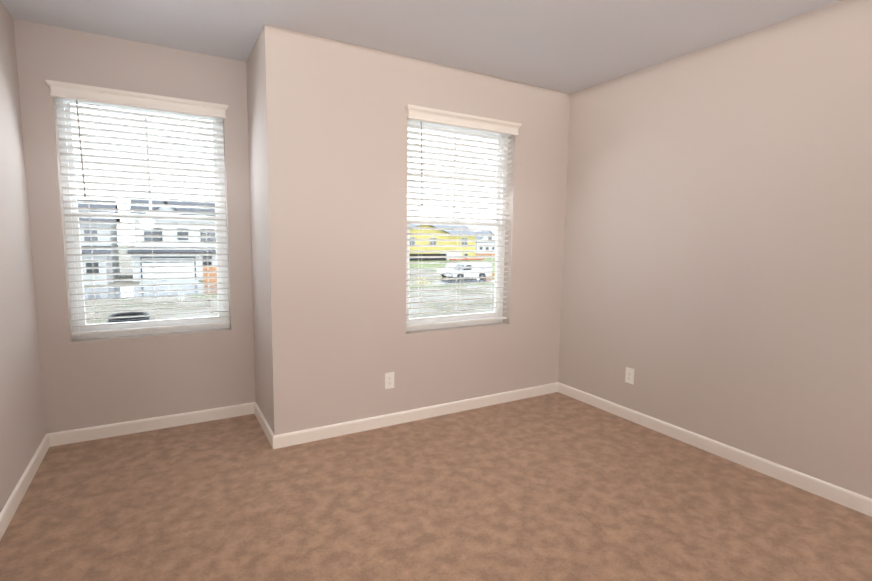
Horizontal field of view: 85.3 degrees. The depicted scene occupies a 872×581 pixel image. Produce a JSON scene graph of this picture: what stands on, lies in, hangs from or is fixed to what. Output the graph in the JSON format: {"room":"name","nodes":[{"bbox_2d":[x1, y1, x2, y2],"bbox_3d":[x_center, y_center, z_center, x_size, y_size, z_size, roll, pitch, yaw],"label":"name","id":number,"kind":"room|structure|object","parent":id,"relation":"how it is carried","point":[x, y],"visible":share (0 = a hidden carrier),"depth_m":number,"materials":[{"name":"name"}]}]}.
{"room":"empty bedroom","nodes":[
{"label":"empty bedroom","id":0,"kind":"room"},
{"bbox_2d":[0,0,45,512],"bbox_3d":[-1.302,-0.019,0.639,0.160,2.740,5.842,-3,7,-30],"label":"wall","id":1,"kind":"structure","parent":0,"point":[22,426],"depth_m":2.71,"materials":[{"name":"paint"}]},
{"bbox_2d":[0,433,51,539],"bbox_3d":[-1.246,1.293,0.828,0.014,0.092,5.522,-3,7,-30],"label":"baseboard","id":2,"kind":"structure","parent":1,"relation":"attached to","point":[7,513],"depth_m":2.60,"materials":[{"name":"white wood"}]},
{"bbox_2d":[13,19,255,433],"bbox_3d":[-2.071,-0.342,3.457,1.339,2.740,0.160,-3,7,-30],"label":"wall","id":3,"kind":"structure","parent":0,"point":[91,382],"depth_m":3.32,"materials":[{"name":"paint"}]},
{"bbox_2d":[45,79,227,118],"bbox_3d":[-2.004,-1.303,3.259,1.058,0.092,0.048,-3,7,-30],"label":"valance","id":4,"kind":"object","parent":3,"relation":"attached to","point":[109,96],"visible":0.94,"depth_m":3.22,"materials":[{"name":"white wood"}]},
{"bbox_2d":[56,100,229,339],"bbox_3d":[-2.091,-0.515,3.477,1.010,1.680,0.071,-3,7,-30],"label":"window","id":5,"kind":"structure","parent":3,"relation":"in","point":[116,326],"depth_m":3.43,"materials":[{"name":"white plastic"}]},
{"bbox_2d":[55,97,229,335],"bbox_3d":[-2.049,-0.525,3.403,0.998,1.640,0.078,-3,7,-30],"label":"window blind","id":6,"kind":"object","parent":5,"relation":"attached to","point":[85,148],"visible":0.81,"depth_m":3.37,"materials":[{"name":"white plastic"}]},
{"bbox_2d":[52,403,251,446],"bbox_3d":[-2.035,0.983,3.534,1.309,0.092,0.014,-3,7,-30],"label":"baseboard","id":7,"kind":"structure","parent":3,"relation":"attached to","point":[148,424],"depth_m":3.48,"materials":[{"name":"white wood"}]},
{"bbox_2d":[246,24,297,434],"bbox_3d":[-1.236,-0.335,3.510,0.160,2.740,0.904,-3,7,-30],"label":"wall","id":8,"kind":"structure","parent":0,"point":[269,107],"depth_m":3.17,"materials":[{"name":"paint"}]},
{"bbox_2d":[252,402,271,438],"bbox_3d":[-1.288,0.993,3.539,0.014,0.092,0.690,-3,7,-30],"label":"baseboard","id":9,"kind":"structure","parent":8,"relation":"attached to","point":[266,428],"depth_m":3.58,"materials":[{"name":"white wood"}]},
{"bbox_2d":[1,0,841,93],"bbox_3d":[0.500,-1.528,1.506,4.272,0.120,5.842,-3,7,-30],"label":"ceiling","id":10,"kind":"structure","parent":0,"point":[569,46],"depth_m":2.93,"materials":[{"name":"paint"}]},
{"bbox_2d":[291,30,570,430],"bbox_3d":[0.081,-0.353,3.840,2.453,2.740,0.160,-3,7,-30],"label":"wall","id":11,"kind":"structure","parent":0,"point":[356,341],"depth_m":3.49,"materials":[{"name":"paint"}]},
{"bbox_2d":[385,372,393,388],"bbox_3d":[-0.354,0.687,3.614,0.078,0.126,0.007,-3,7,-30],"label":"electrical outlet","id":12,"kind":"object","parent":11,"relation":"attached to","point":[389,380],"visible":1,"depth_m":3.61,"materials":[{"name":"white plastic"}]},
{"bbox_2d":[268,382,555,448],"bbox_3d":[0.020,0.976,3.862,2.605,0.092,0.014,-3,7,-30],"label":"baseboard","id":13,"kind":"structure","parent":11,"relation":"attached to","point":[344,428],"depth_m":3.68,"materials":[{"name":"white wood"}]},
{"bbox_2d":[406,122,507,331],"bbox_3d":[0.155,-0.531,3.914,1.010,1.680,0.071,-3,7,-30],"label":"window","id":14,"kind":"structure","parent":11,"relation":"in","point":[421,321],"depth_m":3.99,"materials":[{"name":"white plastic"}]},
{"bbox_2d":[406,119,511,327],"bbox_3d":[0.197,-0.541,3.840,0.998,1.640,0.078,-3,7,-30],"label":"window blind","id":15,"kind":"object","parent":14,"relation":"attached to","point":[421,164],"visible":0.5,"depth_m":3.81,"materials":[{"name":"white plastic"}]},
{"bbox_2d":[405,104,521,135],"bbox_3d":[0.242,-1.319,3.696,1.058,0.092,0.048,-3,7,-30],"label":"valance","id":16,"kind":"object","parent":11,"relation":"attached to","point":[419,113],"visible":0.96,"depth_m":3.65,"materials":[{"name":"white wood"}]},
{"bbox_2d":[0,392,871,580],"bbox_3d":[0.459,1.315,1.820,4.272,0.120,5.842,-3,7,-30],"label":"floor","id":17,"kind":"structure","parent":0,"point":[556,486],"depth_m":2.52,"materials":[{"name":"carpet"}]},
{"bbox_2d":[558,0,871,498],"bbox_3d":[2.446,-0.156,2.366,0.160,2.740,5.098,-3,7,-30],"label":"wall","id":18,"kind":"structure","parent":0,"point":[717,274],"depth_m":3.05,"materials":[{"name":"paint"}]},
{"bbox_2d":[625,367,633,383],"bbox_3d":[1.559,0.686,3.813,0.007,0.126,0.078,-3,7,-30],"label":"electrical outlet","id":19,"kind":"object","parent":18,"relation":"attached to","point":[629,376],"visible":1,"depth_m":3.81,"materials":[{"name":"white plastic"}]},
{"bbox_2d":[556,382,871,516],"bbox_3d":[2.352,1.164,2.469,0.014,0.092,4.778,-3,7,-30],"label":"baseboard","id":20,"kind":"structure","parent":18,"relation":"attached to","point":[839,495],"depth_m":3.11,"materials":[{"name":"white wood"}]},
{"label":"outside","id":21,"kind":"structure","parent":0,"visible":0},
{"bbox_2d":[84,245,494,323],"bbox_3d":[-23.781,-10.694,140.557,420.000,0.300,252.000,-3,7,-30],"label":"dirt ground","id":22,"kind":"structure","parent":21,"point":[207,309],"depth_m":35.23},
{"bbox_2d":[77,199,120,284],"bbox_3d":[-38.829,-5.248,48.893,10.000,8.560,12.600,-3,7,-30],"label":"house","id":23,"kind":"structure","parent":22,"relation":"on","point":[100,277],"depth_m":47.03,"materials":[{"name":"grey"}]},
{"bbox_2d":[108,312,149,322],"bbox_3d":[-17.431,1.565,26.904,2.048,0.450,2.048,-3,7,-30],"label":"coil","id":24,"kind":"object","parent":22,"relation":"on","point":[131,319],"depth_m":26.80,"materials":[{"name":"black"}]},
{"bbox_2d":[139,279,199,286],"bbox_3d":[-27.390,-0.780,48.753,5.400,0.040,6.380,-3,7,-30],"label":"ground","id":25,"kind":"structure","parent":22,"relation":"on","point":[166,282],"depth_m":49.27,"materials":[{"name":"concrete"}]},
{"bbox_2d":[127,199,216,281],"bbox_3d":[-30.445,-6.143,55.822,9.600,9.060,10.870,-3,7,-30],"label":"house","id":26,"kind":"structure","parent":22,"relation":"on","point":[178,275],"depth_m":52.13,"materials":[{"name":"white"}]},
{"bbox_2d":[203,267,216,284],"bbox_3d":[-18.076,-1.769,50.683,12.360,1.850,0.160,-3,7,-30],"label":"fence","id":27,"kind":"object","parent":22,"relation":"on","point":[210,274],"depth_m":47.91,"materials":[{"name":"brown wood"}]},
{"bbox_2d":[84,277,494,298],"bbox_3d":[18.948,-2.112,66.940,420.000,0.030,8.300,-3,7,-30],"label":"ground","id":28,"kind":"structure","parent":22,"relation":"on","point":[125,295],"depth_m":42.69,"materials":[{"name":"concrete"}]},
{"bbox_2d":[437,258,483,276],"bbox_3d":[3.234,-2.915,60.970,6.100,2.420,1.912,-3,7,-30],"label":"truck","id":29,"kind":"object","parent":28,"relation":"on","point":[448,265],"depth_m":60.22,"materials":[{"name":"grey paint"}]},
{"bbox_2d":[445,263,491,279],"bbox_3d":[4.056,-2.376,58.281,5.720,1.958,2.170,-3,7,-30],"label":"van","id":30,"kind":"object","parent":28,"relation":"on","point":[471,270],"depth_m":57.62,"materials":[{"name":"grey paint"}]},
{"bbox_2d":[190,283,494,297],"bbox_3d":[5.067,-0.778,53.042,58.000,0.030,1.980,-3,7,-30],"label":"ground","id":31,"kind":"structure","parent":22,"relation":"on","point":[409,287],"depth_m":48.88,"materials":[{"name":"green plant"}]},
{"bbox_2d":[410,224,476,260],"bbox_3d":[-4.567,-11.064,109.705,27.500,9.560,13.100,-3,7,-30],"label":"house","id":32,"kind":"structure","parent":22,"relation":"on","point":[440,242],"depth_m":106.01,"materials":[{"name":"yellow"}]},
{"bbox_2d":[409,258,494,270],"bbox_3d":[38.167,-6.585,109.950,103.500,0.035,47.380,-3,7,-30],"label":"ground","id":33,"kind":"structure","parent":22,"relation":"on","point":[441,264],"depth_m":89.72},
{"bbox_2d":[475,254,495,255],"bbox_3d":[23.964,-9.690,135.905,46.000,1.900,0.100,-3,7,-30],"label":"fence","id":34,"kind":"object","parent":22,"relation":"on","point":[485,254],"depth_m":129.72,"materials":[{"name":"brown wood"}]},
{"bbox_2d":[475,231,495,253],"bbox_3d":[10.903,-15.618,156.620,21.300,8.160,10.800,-3,7,-30],"label":"house","id":35,"kind":"structure","parent":22,"relation":"on","point":[484,238],"depth_m":154.32,"materials":[{"name":"grey"}]}
]}

